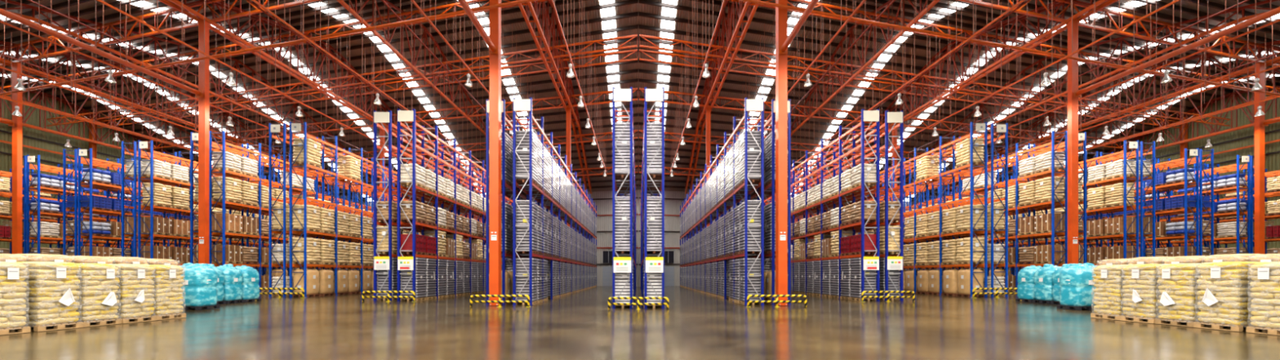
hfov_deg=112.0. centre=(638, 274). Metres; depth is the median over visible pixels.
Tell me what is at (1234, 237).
shelf
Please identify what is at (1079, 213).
shelf
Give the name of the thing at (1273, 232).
load
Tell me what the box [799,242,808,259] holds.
load
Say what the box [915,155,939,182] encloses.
load
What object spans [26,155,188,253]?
rack
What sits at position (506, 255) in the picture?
shelf
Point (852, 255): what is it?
shelf
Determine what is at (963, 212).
load
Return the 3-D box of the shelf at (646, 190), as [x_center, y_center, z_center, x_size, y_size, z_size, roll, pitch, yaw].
[0.720,-4.339,23.260,0.910,0.200,2.388,0,0,0]
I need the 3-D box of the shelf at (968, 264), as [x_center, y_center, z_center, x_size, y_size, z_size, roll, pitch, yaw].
[19.310,-0.521,25.760,0.910,0.200,2.388,0,0,0]
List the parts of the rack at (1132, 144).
upright frame, upright frame, upright frame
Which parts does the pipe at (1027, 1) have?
drop rod, drop rod, drop rod, drop rod, drop rod, drop rod, drop rod, drop rod, drop rod, drop rod, drop rod, drop rod, drop rod, drop rod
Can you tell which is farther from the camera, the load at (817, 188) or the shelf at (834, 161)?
the load at (817, 188)
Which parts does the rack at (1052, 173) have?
upright frame, upright frame, upright frame, upright frame, upright frame, upright frame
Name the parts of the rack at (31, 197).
upright frame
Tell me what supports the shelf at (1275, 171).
attached to the rack at (1245, 197)
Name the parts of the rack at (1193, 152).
upright frame, upright frame, upright frame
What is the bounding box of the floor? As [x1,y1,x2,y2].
[0,285,1279,359]
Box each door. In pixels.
[602,266,612,286]
[664,266,674,286]
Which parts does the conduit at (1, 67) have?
rail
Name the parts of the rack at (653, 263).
upright frame, upright frame, upright frame, upright frame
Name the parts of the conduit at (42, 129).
rail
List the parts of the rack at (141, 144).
upright frame, upright frame, upright frame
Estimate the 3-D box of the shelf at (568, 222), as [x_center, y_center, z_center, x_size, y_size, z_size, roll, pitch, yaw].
[-5.580,-4.400,37.060,0.910,0.200,2.388,0,0,0]
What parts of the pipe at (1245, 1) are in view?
drop rod, drop rod, drop rod, drop rod, drop rod, drop rod, drop rod, drop rod, drop rod, drop rod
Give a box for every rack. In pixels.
[0,168,141,248]
[0,168,141,253]
[22,155,187,253]
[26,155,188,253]
[62,148,280,271]
[78,148,283,274]
[121,141,342,275]
[137,140,352,270]
[190,131,388,275]
[208,130,397,292]
[267,123,409,297]
[289,121,465,297]
[373,110,506,300]
[397,108,520,301]
[485,99,586,304]
[512,97,596,305]
[612,87,635,308]
[640,87,665,308]
[680,97,764,305]
[690,99,791,304]
[756,108,879,301]
[769,110,902,300]
[811,121,986,297]
[866,123,1008,297]
[880,130,1067,292]
[888,131,1086,275]
[924,140,1138,270]
[933,141,1155,275]
[993,148,1199,274]
[995,148,1213,271]
[1088,155,1249,253]
[1088,155,1254,253]
[1135,168,1279,248]
[1135,168,1279,253]
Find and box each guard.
[259,288,306,297]
[361,290,415,302]
[470,294,530,306]
[607,297,669,309]
[746,294,806,306]
[861,290,915,302]
[970,288,1017,297]
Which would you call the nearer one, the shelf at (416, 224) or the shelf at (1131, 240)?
the shelf at (416, 224)
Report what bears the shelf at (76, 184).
attached to the rack at (75, 237)
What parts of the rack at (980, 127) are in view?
upright frame, upright frame, upright frame, upright frame, upright frame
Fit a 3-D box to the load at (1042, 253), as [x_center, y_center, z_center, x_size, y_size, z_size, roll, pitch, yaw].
[25.611,-1.247,26.926,0.920,1.146,1.080,0,0,0]
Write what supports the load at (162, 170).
on the rack at (141, 144)
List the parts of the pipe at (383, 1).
drop rod, drop rod, drop rod, drop rod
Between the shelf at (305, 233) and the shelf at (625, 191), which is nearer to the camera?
the shelf at (625, 191)
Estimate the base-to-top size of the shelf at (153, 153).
0.200 m
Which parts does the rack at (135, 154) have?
upright frame, upright frame, upright frame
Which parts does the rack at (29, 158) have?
upright frame, upright frame, upright frame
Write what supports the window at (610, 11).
attached to the ceiling
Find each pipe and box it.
[0,24,293,155]
[20,0,367,152]
[204,0,453,145]
[343,0,512,139]
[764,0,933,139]
[822,0,1071,146]
[909,0,1256,152]
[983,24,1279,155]
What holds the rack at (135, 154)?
on the floor
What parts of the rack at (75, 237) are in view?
upright frame, upright frame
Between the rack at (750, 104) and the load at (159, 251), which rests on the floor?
the rack at (750, 104)
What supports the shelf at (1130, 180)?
attached to the rack at (1141, 154)
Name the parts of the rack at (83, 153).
upright frame, upright frame, upright frame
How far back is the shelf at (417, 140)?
25.86 m
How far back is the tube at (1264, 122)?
30.90 m
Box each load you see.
[0,177,11,192]
[0,200,10,216]
[0,225,11,239]
[0,248,10,253]
[0,253,27,262]
[0,261,31,334]
[2,221,30,239]
[5,201,30,217]
[13,253,73,262]
[14,261,83,331]
[22,200,35,213]
[22,222,31,237]
[22,247,32,253]
[26,182,52,198]
[26,215,52,219]
[29,198,60,213]
[29,222,60,238]
[30,173,61,189]
[30,247,60,254]
[47,217,67,221]
[55,177,78,191]
[55,201,78,215]
[55,223,78,239]
[58,248,67,255]
[66,195,81,209]
[66,220,93,235]
[66,246,81,255]
[67,255,102,257]
[68,262,121,327]
[69,256,114,264]
[80,168,111,185]
[80,195,112,211]
[80,221,111,236]
[81,246,112,257]
[83,181,100,195]
[83,213,100,217]
[94,263,156,323]
[95,214,116,219]
[102,221,131,238]
[104,256,148,264]
[106,198,131,213]
[107,172,130,188]
[111,191,131,199]
[111,247,130,257]
[124,217,146,235]
[125,160,147,178]
[126,201,150,214]
[128,248,141,257]
[131,264,186,319]
[140,159,172,180]
[140,217,172,235]
[141,182,173,208]
[141,245,172,259]
[144,258,178,265]
[146,211,166,217]
[161,213,184,219]
[165,164,190,183]
[166,186,190,210]
[166,218,190,236]
[172,246,190,263]
[181,262,213,307]
[181,263,220,310]
[183,215,195,221]
[184,168,198,184]
[184,221,198,237]
[185,190,198,211]
[193,177,218,202]
[193,214,217,232]
[193,244,217,263]
[197,235,222,239]
[205,263,226,304]
[211,151,242,173]
[211,176,243,204]
[211,206,222,213]
[211,213,242,234]
[211,244,242,263]
[216,263,244,303]
[219,237,239,240]
[225,208,239,215]
[229,156,258,177]
[230,216,258,235]
[230,246,258,264]
[234,239,253,242]
[235,265,261,302]
[238,180,258,206]
[238,210,252,217]
[251,213,266,220]
[253,185,275,208]
[253,219,275,237]
[254,247,275,264]
[261,275,275,292]
[271,188,288,208]
[271,204,293,231]
[271,230,289,238]
[271,243,293,264]
[271,275,297,296]
[280,170,302,189]
[292,137,321,168]
[292,204,321,232]
[292,237,321,264]
[292,267,321,297]
[293,177,315,192]
[293,195,314,203]
[309,239,335,264]
[309,268,335,296]
[310,207,335,234]
[324,240,349,265]
[324,268,350,295]
[329,210,349,235]
[337,155,361,182]
[344,242,361,265]
[345,213,361,237]
[356,216,373,239]
[356,244,373,266]
[369,244,380,265]
[377,200,403,223]
[377,225,403,254]
[377,257,404,300]
[400,163,426,189]
[400,200,426,224]
[400,234,426,255]
[400,257,426,301]
[402,184,420,196]
[402,230,409,234]
[411,168,436,193]
[418,204,436,226]
[422,235,436,256]
[422,258,436,299]
[424,174,446,197]
[424,230,446,257]
[426,207,447,228]
[429,259,446,298]
[432,238,455,257]
[434,178,455,200]
[440,260,455,297]
[443,210,455,231]
[444,183,463,204]
[444,213,463,232]
[444,234,463,258]
[451,186,470,206]
[453,260,463,296]
[459,191,477,209]
[460,216,470,234]
[460,241,470,258]
[460,261,470,295]
[462,217,477,235]
[465,239,483,260]
[466,194,483,212]
[467,242,477,259]
[467,262,477,294]
[472,221,483,237]
[473,197,485,213]
[475,262,483,293]
[480,244,485,260]
[481,262,485,293]
[484,223,485,238]
[501,132,511,186]
[501,139,518,191]
[501,202,512,253]
[505,188,524,195]
[505,259,512,271]
[511,206,512,254]
[515,130,537,186]
[515,201,537,254]
[515,257,537,304]
[521,138,542,191]
[521,205,542,255]
[532,146,548,195]
[533,151,552,199]
[536,258,542,302]
[539,159,556,202]
[543,163,559,205]
[543,209,548,256]
[543,259,547,301]
[546,213,552,257]
[546,261,556,298]
[548,168,563,208]
[552,173,566,211]
[552,216,556,257]
[555,177,568,213]
[555,218,559,258]
[555,262,559,297]
[560,181,571,215]
[560,221,563,259]
[560,262,563,296]
[561,185,574,218]
[562,222,566,259]
[562,262,566,296]
[564,187,576,220]
[566,225,568,260]
[566,263,568,294]
[567,191,578,222]
[568,194,580,223]
[568,226,572,261]
[568,263,571,293]
[572,196,582,225]
[572,229,574,261]
[572,264,573,293]
[573,198,584,226]
[573,231,576,262]
[573,264,576,293]
[576,201,586,228]
[576,231,578,262]
[576,265,578,292]
[577,203,586,229]
[577,233,580,262]
[577,265,580,291]
[580,204,588,231]
[580,235,582,262]
[580,265,582,290]
[581,207,590,231]
[581,266,583,290]
[582,235,583,263]
[584,237,586,263]
[584,239,586,264]
[584,266,586,288]
[584,266,586,289]
[586,213,595,235]
[586,239,588,264]
[586,266,588,288]
[587,240,590,264]
[587,266,590,288]
[590,241,591,265]
[591,210,592,234]
[591,242,592,265]
[591,266,592,288]
[592,267,595,287]
[593,244,595,265]
[595,245,596,266]
[614,122,633,182]
[614,198,633,253]
[614,262,633,308]
[615,134,633,187]
[616,212,633,255]
[617,186,630,190]
[642,212,644,257]
[643,136,661,187]
[643,139,658,190]
[643,198,662,253]
[643,207,644,254]
[643,220,661,253]
[643,264,662,308]
[646,122,662,182]
[680,245,681,266]
[681,267,684,287]
[684,210,685,234]
[684,241,686,265]
[684,242,685,265]
[684,266,686,288]
[686,207,696,231]
[686,240,688,264]
[686,266,688,288]
[688,204,689,231]
[688,239,689,264]
[688,266,689,288]
[689,203,699,229]
[689,238,692,264]
[689,266,692,289]
[690,201,700,228]
[692,198,703,226]
[693,235,694,263]
[693,265,696,290]
[693,266,695,290]
[694,196,704,225]
[694,235,696,262]
[696,194,707,223]
[696,233,698,262]
[696,265,698,291]
[697,191,709,222]
[697,231,700,262]
[697,265,700,292]
[700,187,712,220]
[700,230,703,262]
[700,264,703,293]
[702,185,715,217]
[702,229,704,261]
[702,264,704,293]
[705,181,716,215]
[705,226,708,261]
[705,263,708,293]
[707,177,721,213]
[707,225,710,260]
[707,263,710,294]
[710,173,724,211]
[710,222,714,259]
[710,262,714,296]
[713,168,728,208]
[713,221,716,259]
[713,262,716,296]
[716,163,733,205]
[716,218,721,258]
[716,262,721,297]
[720,159,737,202]
[720,216,724,257]
[720,261,730,298]
[724,151,742,199]
[724,213,729,257]
[728,146,744,195]
[728,209,733,256]
[728,259,733,301]
[733,138,755,191]
[733,205,755,255]
[733,258,740,302]
[738,130,760,186]
[738,201,760,254]
[738,257,760,304]
[751,188,771,195]
[758,139,775,191]
[764,132,775,186]
[764,202,775,253]
[764,206,775,254]
[764,259,771,271]
[791,197,803,213]
[791,223,795,238]
[791,244,798,260]
[791,262,795,293]
[793,194,810,212]
[793,221,801,237]
[793,239,811,260]
[793,262,800,293]
[799,191,817,209]
[799,217,813,235]
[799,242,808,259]
[799,262,808,294]
[806,186,825,206]
[806,216,816,234]
[806,241,819,258]
[806,261,816,295]
[813,183,833,204]
[813,213,832,232]
[813,234,831,258]
[813,260,823,296]
[821,178,842,200]
[821,210,833,231]
[821,238,844,257]
[822,260,836,297]
[829,207,850,228]
[830,174,852,197]
[830,230,852,257]
[830,259,847,298]
[840,168,865,193]
[840,204,857,226]
[840,235,854,256]
[840,258,854,299]
[849,200,875,224]
[849,257,875,301]
[850,163,875,189]
[850,234,875,255]
[856,184,874,196]
[866,230,874,234]
[872,257,899,300]
[873,200,899,223]
[873,225,899,254]
[896,244,907,266]
[903,216,919,239]
[903,244,919,266]
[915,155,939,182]
[915,213,932,237]
[915,242,932,265]
[927,210,946,235]
[927,240,951,265]
[941,207,966,234]
[941,239,967,264]
[955,137,984,168]
[955,204,984,232]
[955,237,984,264]
[961,177,982,192]
[962,195,983,203]
[973,170,996,189]
[978,275,1004,297]
[981,243,1004,264]
[983,204,1004,231]
[986,230,1004,238]
[987,188,1004,208]
[1000,219,1023,237]
[1000,247,1022,264]
[1001,185,1023,208]
[1001,275,1018,292]
[1009,213,1025,220]
[1015,265,1041,302]
[1017,156,1047,177]
[1017,180,1038,206]
[1017,216,1046,235]
[1017,246,1046,264]
[1023,239,1042,242]
[1024,210,1038,217]
[1031,263,1060,303]
[1034,151,1065,173]
[1034,176,1065,204]
[1034,213,1065,234]
[1034,244,1065,263]
[1037,208,1051,215]
[1037,237,1057,240]
[1050,263,1071,304]
[1054,206,1065,213]
[1054,235,1079,239]
[1056,263,1095,310]
[1057,177,1083,202]
[1058,214,1083,232]
[1059,244,1083,263]
[1062,262,1095,307]
[1078,168,1093,185]
[1078,190,1092,211]
[1078,221,1092,237]
[1081,215,1093,221]
[1086,186,1110,210]
[1086,218,1110,236]
[1086,246,1104,263]
[1087,164,1111,183]
[1090,264,1145,319]
[1092,213,1115,219]
[1097,258,1132,265]
[1104,159,1136,180]
[1104,182,1135,208]
[1104,217,1136,235]
[1104,245,1135,259]
[1110,211,1130,217]
[1120,263,1182,323]
[1126,201,1150,214]
[1128,160,1151,178]
[1128,256,1173,264]
[1129,217,1152,235]
[1135,248,1148,257]
[1145,191,1164,199]
[1145,198,1170,213]
[1145,221,1175,238]
[1146,172,1168,188]
[1146,247,1164,257]
[1155,262,1208,327]
[1160,214,1181,219]
[1162,256,1207,264]
[1164,168,1195,185]
[1164,195,1195,211]
[1164,221,1195,236]
[1164,246,1195,257]
[1173,255,1208,257]
[1176,181,1194,195]
[1176,213,1194,217]
[1182,220,1210,235]
[1193,261,1262,331]
[1195,195,1210,209]
[1195,246,1210,255]
[1202,177,1221,191]
[1202,201,1221,215]
[1203,253,1263,262]
[1204,223,1222,239]
[1208,217,1229,221]
[1208,248,1217,255]
[1215,173,1246,189]
[1216,198,1247,213]
[1216,222,1247,238]
[1216,247,1246,254]
[1224,182,1250,198]
[1224,215,1250,219]
[1241,200,1254,213]
[1244,247,1254,253]
[1245,222,1254,237]
[1245,261,1279,335]
[1246,201,1271,217]
[1246,221,1274,239]
[1248,253,1279,262]
[1265,176,1279,192]
[1265,225,1279,239]
[1266,200,1279,216]
[1266,248,1279,253]
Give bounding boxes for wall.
[0,84,246,253]
[254,189,1022,286]
[1030,84,1279,253]
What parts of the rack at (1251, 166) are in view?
upright frame, upright frame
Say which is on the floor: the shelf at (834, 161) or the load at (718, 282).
the load at (718, 282)
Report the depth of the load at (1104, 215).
35.90 m
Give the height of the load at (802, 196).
1.182 m
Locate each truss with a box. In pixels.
[0,0,319,66]
[0,0,388,194]
[0,0,549,95]
[0,40,333,196]
[0,68,217,155]
[0,85,184,165]
[46,34,637,126]
[95,48,637,128]
[136,88,637,151]
[158,0,439,174]
[189,129,637,168]
[318,165,637,190]
[336,0,485,136]
[515,0,591,194]
[639,34,1230,126]
[639,48,1181,128]
[639,88,1140,151]
[639,129,1087,168]
[684,0,760,194]
[727,0,1279,95]
[791,0,940,136]
[837,0,1118,174]
[888,0,1279,194]
[942,40,1279,196]
[956,0,1279,67]
[1058,67,1279,155]
[1092,85,1279,165]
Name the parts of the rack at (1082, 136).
upright frame, upright frame, upright frame, upright frame, upright frame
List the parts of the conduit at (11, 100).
rail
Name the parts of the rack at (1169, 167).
upright frame, upright frame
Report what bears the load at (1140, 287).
on the floor
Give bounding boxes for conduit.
[0,0,396,178]
[0,6,364,186]
[0,31,326,187]
[3,53,249,155]
[96,0,453,181]
[251,0,485,165]
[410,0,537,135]
[551,0,606,173]
[670,0,725,173]
[739,0,866,135]
[791,0,1025,165]
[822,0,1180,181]
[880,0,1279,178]
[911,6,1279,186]
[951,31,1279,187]
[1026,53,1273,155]
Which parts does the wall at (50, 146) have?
rail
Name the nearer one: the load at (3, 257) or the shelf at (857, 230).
the load at (3, 257)
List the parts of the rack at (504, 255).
upright frame, upright frame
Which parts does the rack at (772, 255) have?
upright frame, upright frame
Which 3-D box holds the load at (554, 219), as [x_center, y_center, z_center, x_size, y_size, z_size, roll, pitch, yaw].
[-5.579,-2.274,26.482,0.942,2.500,1.105,0,0,0]
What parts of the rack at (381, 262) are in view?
upright frame, upright frame, upright frame, upright frame, upright frame, upright frame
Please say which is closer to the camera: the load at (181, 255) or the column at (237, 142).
the load at (181, 255)
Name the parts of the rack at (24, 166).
upright frame, upright frame, upright frame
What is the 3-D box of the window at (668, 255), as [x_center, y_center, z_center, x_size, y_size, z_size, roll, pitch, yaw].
[3.400,-2.217,55.177,2.522,1.580,0.106,0,0,-16]
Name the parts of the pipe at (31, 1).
drop rod, drop rod, drop rod, drop rod, drop rod, drop rod, drop rod, drop rod, drop rod, drop rod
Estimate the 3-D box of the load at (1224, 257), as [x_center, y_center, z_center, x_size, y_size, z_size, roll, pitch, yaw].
[15.795,0.404,11.400,0.916,1.890,0.840,0,0,0]
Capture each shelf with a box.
[0,170,31,177]
[0,173,12,177]
[0,191,31,197]
[0,194,12,198]
[0,215,31,220]
[0,238,31,242]
[22,164,68,173]
[22,186,68,195]
[22,211,68,217]
[22,236,68,241]
[26,195,66,201]
[26,217,66,223]
[26,240,67,244]
[29,163,81,173]
[29,186,81,194]
[29,211,81,217]
[29,236,81,241]
[59,217,102,222]
[66,158,118,168]
[66,182,118,191]
[66,208,118,216]
[66,235,118,240]
[72,192,116,198]
[72,215,116,221]
[72,239,116,244]
[72,242,104,246]
[80,157,126,168]
[80,181,132,191]
[80,208,132,215]
[80,235,132,240]
[108,167,126,172]
[108,240,154,243]
[109,189,142,196]
[110,241,150,245]
[124,151,175,163]
[124,176,175,186]
[124,204,175,213]
[124,213,168,217]
[124,233,175,239]
[124,239,168,243]
[140,150,190,162]
[140,176,190,186]
[140,204,190,213]
[140,233,190,239]
[146,244,178,247]
[159,240,198,244]
[165,160,198,169]
[165,211,194,216]
[165,238,198,241]
[181,160,213,168]
[181,211,212,215]
[181,237,222,242]
[193,142,242,155]
[193,170,242,180]
[193,200,242,209]
[193,231,242,238]
[211,141,259,155]
[211,168,259,181]
[211,200,259,209]
[211,231,259,238]
[211,262,259,266]
[215,240,253,244]
[231,208,272,215]
[231,236,274,240]
[244,154,274,165]
[244,242,268,246]
[248,152,289,164]
[248,178,289,188]
[248,207,272,213]
[248,235,289,240]
[261,263,289,267]
[263,163,300,172]
[271,134,293,144]
[271,164,316,177]
[271,196,316,206]
[271,230,316,237]
[271,263,316,267]
[280,186,315,195]
[292,133,336,149]
[292,196,336,206]
[292,230,336,237]
[292,263,336,267]
[293,164,336,176]
[306,174,344,185]
[306,193,337,200]
[306,235,344,239]
[318,205,344,212]
[320,148,338,159]
[324,146,361,159]
[324,173,361,184]
[324,204,361,212]
[324,234,361,239]
[324,264,361,268]
[328,198,357,204]
[333,182,367,191]
[333,238,367,243]
[351,182,383,191]
[351,203,373,209]
[351,209,373,217]
[351,237,373,243]
[351,265,373,268]
[356,189,386,198]
[360,157,383,168]
[362,167,386,176]
[373,166,397,174]
[373,189,396,196]
[377,122,412,140]
[377,144,412,159]
[377,174,397,183]
[377,185,412,197]
[377,195,397,201]
[377,221,409,226]
[377,253,397,257]
[400,121,436,139]
[400,143,436,159]
[400,184,436,196]
[400,221,436,229]
[400,253,436,258]
[402,137,435,152]
[402,158,435,169]
[402,194,435,204]
[402,227,425,233]
[424,136,455,151]
[424,151,452,162]
[424,156,455,169]
[424,193,455,204]
[424,202,452,209]
[424,226,455,233]
[425,255,455,260]
[431,168,452,178]
[444,150,471,161]
[444,160,466,171]
[444,168,471,178]
[444,201,471,209]
[444,208,466,214]
[444,257,471,262]
[445,231,471,236]
[453,177,466,186]
[456,168,479,178]
[456,212,479,218]
[459,159,484,170]
[459,176,484,186]
[459,207,484,214]
[459,258,484,262]
[460,234,484,239]
[462,184,479,192]
[473,168,485,177]
[473,184,485,192]
[473,213,485,218]
[501,116,516,132]
[501,182,519,195]
[501,253,518,257]
[505,192,526,199]
[515,115,542,133]
[515,182,542,194]
[515,253,542,258]
[532,192,552,202]
[532,255,552,260]
[536,132,552,147]
[539,200,559,208]
[539,257,559,261]
[546,146,559,159]
[548,205,566,213]
[548,258,566,262]
[553,156,566,168]
[555,212,571,218]
[560,167,571,176]
[561,217,576,222]
[567,220,580,226]
[576,227,586,231]
[614,108,633,127]
[614,178,633,191]
[614,253,633,258]
[617,190,630,198]
[643,108,662,127]
[643,178,662,191]
[643,190,658,199]
[643,253,662,258]
[696,220,709,226]
[700,217,715,222]
[705,167,716,176]
[705,212,721,218]
[710,157,723,168]
[710,206,728,213]
[710,258,728,262]
[716,146,730,159]
[716,200,737,208]
[716,257,737,261]
[724,133,740,147]
[724,192,744,202]
[724,255,744,260]
[733,115,760,133]
[733,182,760,194]
[733,253,760,258]
[750,192,771,199]
[758,182,775,195]
[758,253,775,257]
[760,116,775,132]
[791,168,803,177]
[791,184,803,192]
[791,213,803,218]
[793,160,817,170]
[793,176,817,186]
[793,207,817,214]
[793,234,816,239]
[793,258,817,262]
[798,170,820,178]
[798,184,814,192]
[798,212,820,218]
[805,149,833,161]
[805,167,833,178]
[805,200,833,209]
[805,231,833,236]
[805,257,833,262]
[809,162,833,171]
[809,177,823,186]
[809,208,833,214]
[821,136,852,151]
[821,156,852,169]
[821,193,852,204]
[821,226,852,233]
[821,255,851,260]
[824,151,852,162]
[824,168,845,178]
[824,202,852,209]
[840,121,875,139]
[840,143,875,159]
[840,184,875,196]
[840,221,875,229]
[840,253,875,258]
[841,137,874,152]
[841,158,874,169]
[841,194,874,204]
[851,227,874,233]
[864,144,899,159]
[864,185,899,197]
[865,122,899,140]
[866,221,899,226]
[880,166,903,174]
[880,174,899,183]
[880,191,899,196]
[880,195,899,201]
[880,253,899,257]
[890,167,916,177]
[890,189,919,198]
[893,157,916,168]
[893,182,925,191]
[902,203,925,209]
[902,209,925,217]
[902,237,925,243]
[902,265,925,268]
[910,182,942,191]
[910,238,943,243]
[915,146,952,159]
[915,173,952,184]
[915,204,952,212]
[915,234,952,239]
[915,264,952,268]
[919,198,947,204]
[933,174,970,185]
[933,205,958,212]
[933,235,970,239]
[938,148,956,159]
[938,192,970,200]
[940,133,984,149]
[940,163,983,176]
[940,196,984,206]
[940,230,984,237]
[940,263,984,267]
[960,164,1004,177]
[960,186,995,195]
[960,196,1004,206]
[960,230,1004,237]
[960,263,1004,267]
[976,163,1013,172]
[982,134,1004,144]
[986,152,1027,164]
[986,178,1027,188]
[986,235,1027,240]
[986,263,1015,267]
[1002,154,1032,165]
[1002,180,1032,187]
[1002,236,1044,240]
[1004,207,1027,213]
[1004,208,1044,215]
[1008,242,1031,246]
[1017,141,1065,155]
[1017,168,1065,181]
[1017,200,1065,209]
[1017,231,1065,238]
[1017,262,1065,266]
[1023,240,1062,244]
[1034,142,1083,155]
[1034,170,1083,180]
[1034,200,1083,209]
[1034,231,1083,238]
[1054,237,1095,242]
[1063,160,1095,168]
[1078,160,1111,169]
[1078,211,1095,214]
[1078,238,1111,241]
[1078,240,1117,244]
[1082,211,1111,216]
[1086,150,1136,162]
[1086,176,1136,186]
[1086,204,1136,213]
[1086,233,1136,239]
[1101,151,1152,163]
[1101,176,1151,186]
[1101,204,1152,213]
[1101,233,1152,239]
[1108,213,1152,217]
[1108,239,1152,243]
[1122,240,1168,243]
[1126,241,1166,245]
[1133,189,1152,193]
[1133,189,1167,195]
[1144,181,1195,191]
[1144,208,1195,215]
[1144,235,1195,240]
[1150,157,1195,168]
[1150,167,1168,172]
[1158,158,1210,168]
[1158,182,1210,191]
[1158,208,1210,216]
[1158,235,1210,240]
[1160,192,1204,198]
[1160,215,1204,221]
[1160,239,1204,244]
[1172,242,1204,246]
[1174,217,1217,222]
[1195,163,1247,173]
[1195,186,1247,194]
[1195,211,1247,217]
[1195,236,1247,241]
[1208,164,1254,173]
[1208,186,1254,195]
[1208,211,1254,217]
[1208,236,1254,241]
[1208,240,1250,244]
[1209,195,1250,201]
[1209,217,1250,223]
[1244,169,1279,177]
[1244,191,1279,197]
[1244,214,1279,220]
[1244,238,1279,242]
[1264,173,1279,177]
[1264,194,1279,198]
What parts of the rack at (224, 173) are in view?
upright frame, upright frame, upright frame, upright frame, upright frame, upright frame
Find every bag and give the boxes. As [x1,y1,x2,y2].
[263,267,288,292]
[342,268,361,294]
[351,268,371,293]
[365,269,377,290]
[501,270,511,303]
[501,270,512,300]
[764,270,775,300]
[765,270,775,303]
[898,269,911,290]
[905,269,924,293]
[915,268,934,294]
[926,268,951,295]
[941,268,967,296]
[955,267,984,297]
[988,267,1013,292]
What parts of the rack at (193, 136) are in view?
upright frame, upright frame, upright frame, upright frame, upright frame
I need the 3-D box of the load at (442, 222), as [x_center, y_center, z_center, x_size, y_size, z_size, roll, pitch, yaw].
[-12.058,-3.346,25.642,0.968,1.184,1.122,0,0,0]
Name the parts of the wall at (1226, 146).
rail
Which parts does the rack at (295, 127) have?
upright frame, upright frame, upright frame, upright frame, upright frame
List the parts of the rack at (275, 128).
upright frame, upright frame, upright frame, upright frame, upright frame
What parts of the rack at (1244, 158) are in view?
upright frame, upright frame, upright frame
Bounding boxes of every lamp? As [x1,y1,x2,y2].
[12,106,22,116]
[13,74,26,90]
[64,136,71,147]
[104,66,116,83]
[112,133,119,141]
[166,125,174,135]
[225,112,233,126]
[226,68,235,85]
[274,132,281,143]
[295,102,302,116]
[338,127,345,136]
[373,89,381,105]
[464,69,472,87]
[566,63,574,77]
[577,92,584,107]
[585,115,591,128]
[591,133,596,145]
[596,152,601,160]
[675,152,679,160]
[680,133,685,145]
[685,115,691,128]
[692,92,699,107]
[702,59,710,77]
[804,73,812,87]
[895,89,902,105]
[931,124,937,136]
[973,102,981,116]
[995,132,1002,143]
[1040,72,1050,85]
[1043,112,1051,126]
[1102,125,1110,135]
[1156,129,1164,141]
[1160,66,1172,83]
[1204,136,1212,147]
[1250,74,1262,90]
[1254,106,1264,116]
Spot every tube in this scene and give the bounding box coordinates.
[0,0,537,95]
[0,8,202,97]
[0,119,14,125]
[457,0,497,53]
[738,0,1279,95]
[778,0,818,53]
[1074,6,1279,97]
[1262,118,1279,125]
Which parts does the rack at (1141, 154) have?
upright frame, upright frame, upright frame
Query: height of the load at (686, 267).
2.270 m
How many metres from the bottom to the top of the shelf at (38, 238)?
0.200 m
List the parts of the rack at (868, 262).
upright frame, upright frame, upright frame, upright frame, upright frame, upright frame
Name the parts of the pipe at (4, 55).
drop rod, drop rod, drop rod, drop rod, drop rod, drop rod, drop rod, drop rod, drop rod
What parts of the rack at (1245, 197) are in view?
upright frame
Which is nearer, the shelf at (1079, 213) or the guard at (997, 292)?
the guard at (997, 292)
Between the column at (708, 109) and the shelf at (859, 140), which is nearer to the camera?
the shelf at (859, 140)
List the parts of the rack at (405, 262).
upright frame, upright frame, upright frame, upright frame, upright frame, upright frame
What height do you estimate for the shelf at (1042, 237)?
0.200 m
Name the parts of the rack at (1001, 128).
upright frame, upright frame, upright frame, upright frame, upright frame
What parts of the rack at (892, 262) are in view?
upright frame, upright frame, upright frame, upright frame, upright frame, upright frame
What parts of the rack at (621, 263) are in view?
upright frame, upright frame, upright frame, upright frame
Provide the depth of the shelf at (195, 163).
31.30 m
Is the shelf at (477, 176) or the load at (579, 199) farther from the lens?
the load at (579, 199)
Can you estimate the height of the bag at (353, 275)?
1.687 m
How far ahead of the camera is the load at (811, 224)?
29.21 m
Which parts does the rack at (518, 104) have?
upright frame, upright frame, upright frame, upright frame, upright frame, upright frame, upright frame, upright frame, upright frame, upright frame, upright frame, upright frame, upright frame, upright frame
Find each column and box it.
[12,62,22,253]
[198,18,208,264]
[235,140,241,156]
[379,128,385,200]
[488,0,502,306]
[565,107,570,227]
[706,107,711,227]
[775,0,787,306]
[891,125,897,200]
[1035,140,1040,156]
[1067,18,1078,263]
[1254,62,1264,253]
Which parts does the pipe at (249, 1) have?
drop rod, drop rod, drop rod, drop rod, drop rod, drop rod, drop rod, drop rod, drop rod, drop rod, drop rod, drop rod, drop rod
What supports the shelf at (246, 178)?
attached to the rack at (224, 173)
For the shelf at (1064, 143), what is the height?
0.200 m
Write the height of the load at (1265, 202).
1.232 m
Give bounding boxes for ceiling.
[0,0,1279,201]
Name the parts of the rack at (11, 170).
upright frame, upright frame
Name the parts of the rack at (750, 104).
upright frame, upright frame, upright frame, upright frame, upright frame, upright frame, upright frame, upright frame, upright frame, upright frame, upright frame, upright frame, upright frame, upright frame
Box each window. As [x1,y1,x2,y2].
[0,14,371,201]
[0,74,213,164]
[4,52,280,173]
[118,0,397,168]
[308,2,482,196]
[457,0,533,130]
[599,0,622,124]
[602,250,612,262]
[654,0,677,124]
[664,250,674,262]
[749,0,819,130]
[794,2,968,196]
[880,0,1158,168]
[905,13,1279,201]
[995,52,1271,173]
[1063,74,1279,164]
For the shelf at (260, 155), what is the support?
attached to the rack at (224, 173)
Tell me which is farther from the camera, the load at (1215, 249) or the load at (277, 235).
the load at (1215, 249)
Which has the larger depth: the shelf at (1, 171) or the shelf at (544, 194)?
the shelf at (1, 171)
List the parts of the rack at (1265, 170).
upright frame, upright frame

